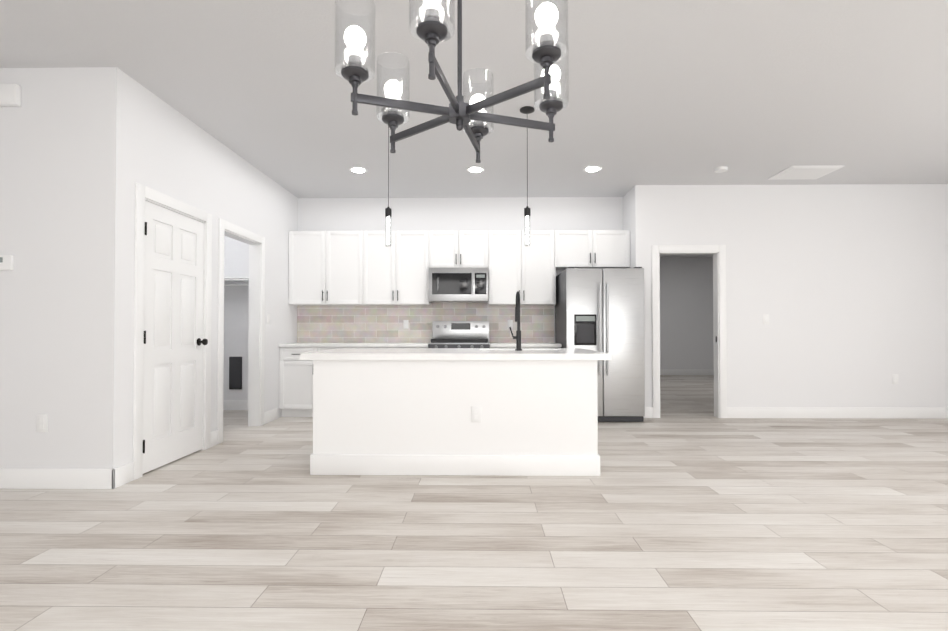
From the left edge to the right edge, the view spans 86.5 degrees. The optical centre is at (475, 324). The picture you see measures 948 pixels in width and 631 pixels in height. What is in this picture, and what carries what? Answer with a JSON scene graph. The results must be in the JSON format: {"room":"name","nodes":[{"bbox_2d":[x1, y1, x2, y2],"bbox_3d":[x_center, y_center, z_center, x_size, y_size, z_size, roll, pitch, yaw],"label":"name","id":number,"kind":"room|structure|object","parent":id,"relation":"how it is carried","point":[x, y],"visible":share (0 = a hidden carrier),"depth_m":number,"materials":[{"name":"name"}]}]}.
{"room":"kitchen","nodes":[
{"label":"kitchen","id":0,"kind":"room"},
{"bbox_2d":[0,375,947,630],"bbox_3d":[1.140,1.159,4.800,11.140,0.060,15.240,0,-1,1],"label":"floor","id":1,"kind":"structure","parent":0,"point":[687,510],"depth_m":2.57,"materials":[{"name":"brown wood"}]},
{"bbox_2d":[278,346,321,416],"bbox_3d":[-2.152,0.717,6.492,0.516,0.870,0.607,0,-1,1],"label":"base cabinet","id":2,"kind":"object","parent":1,"relation":"on","point":[295,374],"depth_m":6.19,"materials":[{"name":"white wood"}]},
{"bbox_2d":[278,338,561,345],"bbox_3d":[-0.680,0.249,6.459,3.462,0.115,0.647,0,-1,1],"label":"countertop","id":3,"kind":"structure","parent":2,"relation":"on","point":[431,339],"depth_m":6.19,"materials":[{"name":"white stone"}]},
{"bbox_2d":[322,346,377,350],"bbox_3d":[-1.606,0.717,6.485,0.804,0.870,0.607,0,-1,1],"label":"base cabinet","id":4,"kind":"object","parent":1,"relation":"on","point":[323,347],"depth_m":6.19,"materials":[{"name":"white stone"}]},
{"bbox_2d":[378,346,421,347],"bbox_3d":[-0.948,0.717,6.477,0.741,0.870,0.607,0,-1,1],"label":"base cabinet","id":5,"kind":"object","parent":1,"relation":"on","point":[378,346],"depth_m":6.17,"materials":[{"name":"white stone"}]},
{"bbox_2d":[308,359,603,475],"bbox_3d":[-0.147,0.696,4.259,2.142,0.852,1.085,0,-1,1],"label":"kitchen island","id":6,"kind":"object","parent":1,"relation":"on","point":[518,410],"depth_m":3.73,"materials":[{"name":"white painted wood"},{"name":"quartz"}]},
{"bbox_2d":[300,348,610,358],"bbox_3d":[-0.142,0.246,4.280,2.290,0.048,1.155,0,-1,1],"label":"island countertop","id":7,"kind":"structure","parent":6,"relation":"on","point":[343,353],"depth_m":3.71,"materials":[{"name":"white stone"}]},
{"bbox_2d":[509,291,523,350],"bbox_3d":[0.345,-0.033,4.393,0.110,0.512,0.256,0,-1,1],"label":"faucet","id":8,"kind":"object","parent":7,"relation":"on","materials":[{"name":"black metal"}]},
{"bbox_2d":[422,342,497,347],"bbox_3d":[-0.197,0.699,6.439,0.876,0.905,0.624,0,-1,1],"label":"stove","id":9,"kind":"object","parent":1,"relation":"on","point":[424,344],"depth_m":6.13,"materials":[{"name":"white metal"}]},
{"bbox_2d":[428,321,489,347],"bbox_3d":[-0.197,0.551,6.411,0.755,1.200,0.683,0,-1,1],"label":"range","id":10,"kind":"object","parent":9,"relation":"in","point":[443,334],"depth_m":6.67,"materials":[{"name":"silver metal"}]},
{"bbox_2d":[498,346,561,347],"bbox_3d":[0.616,0.717,6.457,0.860,0.870,0.607,0,-1,1],"label":"base cabinet","id":11,"kind":"object","parent":1,"relation":"on","point":[498,346],"depth_m":6.13,"materials":[{"name":"white stone"}]},
{"bbox_2d":[555,267,644,421],"bbox_3d":[1.517,0.242,6.268,0.908,1.815,0.954,0,-1,1],"label":"fridge","id":12,"kind":"object","parent":1,"relation":"on","point":[599,309],"visible":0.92,"depth_m":5.86,"materials":[{"name":"grey metal"}]},
{"bbox_2d":[0,67,947,468],"bbox_3d":[1.140,-0.305,4.819,11.140,2.870,15.240,0,-1,1],"label":"wall","id":13,"kind":"structure","parent":0,"point":[844,287],"depth_m":6.16,"materials":[{"name":"white paint"}]},
{"bbox_2d":[0,255,13,269],"bbox_3d":[-3.218,-0.419,3.422,0.140,0.100,0.026,0,-1,1],"label":"thermostat","id":14,"kind":"object","parent":13,"relation":"attached to","point":[6,262],"visible":1,"depth_m":3.41,"materials":[{"name":"white plastic"}]},
{"bbox_2d":[0,84,20,106],"bbox_3d":[-3.218,-1.559,3.429,0.220,0.140,0.044,0,-1,1],"label":"door chime","id":15,"kind":"object","parent":13,"relation":"attached to","point":[10,95],"visible":1,"depth_m":3.41,"materials":[{"name":"white plastic"}]},
{"bbox_2d":[36,414,47,431],"bbox_3d":[-2.938,0.671,3.414,0.075,0.120,0.008,0,-1,1],"label":"outlet","id":16,"kind":"object","parent":13,"relation":"attached to","point":[42,423],"visible":1,"depth_m":3.41,"materials":[{"name":"white plastic"}]},
{"bbox_2d":[0,466,119,488],"bbox_3d":[-3.383,1.043,3.411,1.891,0.135,0.016,0,-1,1],"label":"baseboard","id":17,"kind":"structure","parent":13,"relation":"attached to","point":[32,478],"depth_m":3.40,"materials":[{"name":"white wood"}]},
{"bbox_2d":[133,183,211,479],"bbox_3d":[-2.497,0.053,4.114,0.140,2.135,1.005,0,-1,1],"label":"door frame","id":18,"kind":"structure","parent":13,"relation":"attached to","point":[143,193],"depth_m":3.69,"materials":[{"name":"white wood"}]},
{"bbox_2d":[143,201,207,473],"bbox_3d":[-2.430,0.096,4.102,0.110,2.023,0.825,0,-1,1],"label":"door","id":19,"kind":"structure","parent":13,"relation":"in","point":[174,341],"depth_m":4.07,"materials":[{"name":"white wood"}]},
{"bbox_2d":[229,357,241,388],"bbox_3d":[-3.240,0.656,6.802,0.170,0.440,0.020,0,-1,1],"label":"air vent","id":20,"kind":"object","parent":13,"relation":"in","point":[235,372],"visible":1,"depth_m":6.79,"materials":[{"name":"grey metal"}]},
{"bbox_2d":[223,400,247,409],"bbox_3d":[-3.047,1.089,6.796,1.035,0.135,0.016,0,-1,1],"label":"baseboard","id":21,"kind":"structure","parent":13,"relation":"attached to","point":[227,404],"depth_m":6.79,"materials":[{"name":"white wood"}]},
{"bbox_2d":[224,277,248,285],"bbox_3d":[-3.060,-0.550,6.622,1.051,0.103,0.406,0,-1,1],"label":"shelf","id":22,"kind":"object","parent":13,"relation":"attached to","point":[236,278],"visible":0.25,"depth_m":6.47,"materials":[{"name":"white wood"}]},
{"bbox_2d":[217,218,264,443],"bbox_3d":[-2.482,0.068,5.251,0.140,2.135,0.990,0,-1,1],"label":"door frame","id":23,"kind":"structure","parent":13,"relation":"attached to","point":[256,327],"depth_m":5.64,"materials":[{"name":"white wood"}]},
{"bbox_2d":[264,407,278,423],"bbox_3d":[-2.413,1.077,5.938,0.016,0.135,0.415,0,-1,1],"label":"baseboard","id":24,"kind":"structure","parent":13,"relation":"attached to","point":[271,415],"depth_m":5.94,"materials":[{"name":"white wood"}]},
{"bbox_2d":[288,231,369,305],"bbox_3d":[-1.899,-0.731,6.648,1.018,0.950,0.328,0,-1,1],"label":"upper cabinet","id":25,"kind":"object","parent":13,"relation":"attached to","point":[327,268],"depth_m":6.49,"materials":[{"name":"white wood"}]},
{"bbox_2d":[370,231,437,305],"bbox_3d":[-1.022,-0.731,6.637,0.963,0.950,0.328,0,-1,1],"label":"upper cabinet","id":26,"kind":"object","parent":13,"relation":"attached to","point":[410,289],"depth_m":6.48,"materials":[{"name":"white wood"}]},
{"bbox_2d":[297,303,553,342],"bbox_3d":[-0.676,-0.029,6.782,3.462,0.550,0.009,0,-1,1],"label":"backsplash","id":27,"kind":"structure","parent":13,"relation":"attached to","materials":[{"name":"tile"}]},
{"bbox_2d":[426,262,489,301],"bbox_3d":[-0.214,-0.536,6.588,0.755,0.485,0.399,0,-1,1],"label":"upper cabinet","id":28,"kind":"object","parent":13,"relation":"attached to","point":[445,281],"depth_m":6.39,"materials":[{"name":"white"}]},
{"bbox_2d":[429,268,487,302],"bbox_3d":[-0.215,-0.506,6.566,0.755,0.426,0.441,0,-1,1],"label":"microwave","id":29,"kind":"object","parent":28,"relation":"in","point":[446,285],"depth_m":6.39,"materials":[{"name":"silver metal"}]},
{"bbox_2d":[434,230,489,261],"bbox_3d":[-0.215,-0.963,6.629,0.764,0.485,0.328,0,-1,1],"label":"upper cabinet","id":30,"kind":"object","parent":13,"relation":"attached to","point":[464,245],"depth_m":6.47,"materials":[{"name":"white wood"}]},
{"bbox_2d":[482,230,557,305],"bbox_3d":[0.570,-0.731,6.616,0.922,0.950,0.328,0,-1,1],"label":"upper cabinet","id":31,"kind":"object","parent":13,"relation":"attached to","point":[530,270],"depth_m":6.46,"materials":[{"name":"white wood"}]},
{"bbox_2d":[558,230,629,269],"bbox_3d":[1.496,-0.969,6.608,0.966,0.475,0.328,0,-1,1],"label":"upper cabinet","id":32,"kind":"object","parent":13,"relation":"attached to","point":[602,249],"depth_m":6.45,"materials":[{"name":"white wood"}]},
{"bbox_2d":[643,407,647,416],"bbox_3d":[2.145,1.123,9.298,0.016,0.135,5.980,0,-1,1],"label":"baseboard","id":33,"kind":"structure","parent":13,"relation":"attached to","point":[646,408],"depth_m":6.17,"materials":[{"name":"white wood"}]},
{"bbox_2d":[660,369,713,374],"bbox_3d":[4.445,1.163,12.251,4.480,0.135,0.016,0,-1,1],"label":"baseboard","id":34,"kind":"structure","parent":13,"relation":"attached to","point":[662,371],"depth_m":12.23,"materials":[{"name":"white wood"}]},
{"bbox_2d":[652,245,726,417],"bbox_3d":[2.626,0.086,6.248,0.905,2.125,0.140,0,-1,1],"label":"door frame","id":35,"kind":"structure","parent":13,"relation":"attached to","point":[718,251],"depth_m":6.19,"materials":[{"name":"white wood"}]},
{"bbox_2d":[727,407,947,418],"bbox_3d":[4.823,1.080,6.146,3.490,0.135,0.016,0,-1,1],"label":"baseboard","id":36,"kind":"structure","parent":13,"relation":"attached to","point":[732,412],"depth_m":6.14,"materials":[{"name":"white wood"}]},
{"bbox_2d":[892,374,897,383],"bbox_3d":[5.128,0.668,6.152,0.075,0.120,0.008,0,-1,1],"label":"electrical outlet","id":37,"kind":"object","parent":13,"relation":"attached to","point":[894,378],"visible":1,"depth_m":6.15,"materials":[{"name":"white plastic"}]},
{"bbox_2d":[0,0,947,256],"bbox_3d":[1.140,-1.780,4.840,11.140,0.080,15.240,0,-1,1],"label":"ceiling","id":38,"kind":"structure","parent":0,"point":[698,92],"depth_m":3.70,"materials":[{"name":"white paint"}]},
{"bbox_2d":[349,167,366,172],"bbox_3d":[-1.310,-1.716,5.630,0.200,0.027,0.200,0,-1,1],"label":"recessed light","id":39,"kind":"object","parent":38,"relation":"in","point":[357,169],"visible":1,"depth_m":5.59,"materials":[{"name":"white plastic"}]},
{"bbox_2d":[383,107,391,246],"bbox_3d":[-0.709,-1.192,4.105,0.120,1.114,0.120,0,-1,1],"label":"pendant light","id":40,"kind":"object","parent":38,"relation":"hanging from","point":[388,212],"visible":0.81,"depth_m":4.09,"materials":[{"name":"black"}]},
{"bbox_2d":[335,0,568,162],"bbox_3d":[-0.058,-1.244,1.847,0.838,1.072,0.872,0,-1,1],"label":"chandelier","id":41,"kind":"object","parent":38,"relation":"hanging from","point":[432,30],"visible":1,"depth_m":1.74,"materials":[{"name":"black metal"},{"name":"clear glass"}]},
{"bbox_2d":[467,166,483,172],"bbox_3d":[0.000,-1.716,5.613,0.200,0.027,0.200,0,-1,1],"label":"recessed light","id":42,"kind":"object","parent":38,"relation":"in","point":[475,169],"visible":1,"depth_m":5.57,"materials":[{"name":"white plastic"}]},
{"bbox_2d":[520,106,534,245],"bbox_3d":[0.421,-1.192,4.090,0.120,1.114,0.120,0,-1,1],"label":"pendant light","id":43,"kind":"object","parent":38,"relation":"hanging from","point":[527,110],"visible":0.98,"depth_m":4.08,"materials":[{"name":"black"}]},
{"bbox_2d":[583,166,601,171],"bbox_3d":[1.300,-1.716,5.597,0.200,0.027,0.200,0,-1,1],"label":"recessed light","id":44,"kind":"object","parent":38,"relation":"in","point":[592,168],"visible":0.96,"depth_m":5.57,"materials":[{"name":"white plastic"}]},
{"bbox_2d":[714,166,727,172],"bbox_3d":[2.720,-1.712,5.579,0.136,0.036,0.136,0,-1,1],"label":"smoke detector","id":45,"kind":"object","parent":38,"relation":"attached to","point":[720,169],"visible":1,"depth_m":5.54,"materials":[{"name":"white plastic"}]},
{"bbox_2d":[768,165,843,179],"bbox_3d":[3.737,-1.720,5.721,0.570,0.016,0.470,0,-1,1],"label":"ceiling vent","id":46,"kind":"object","parent":38,"relation":"in","point":[803,172],"visible":0.96,"depth_m":5.68,"materials":[{"name":"white metal"}]}
]}

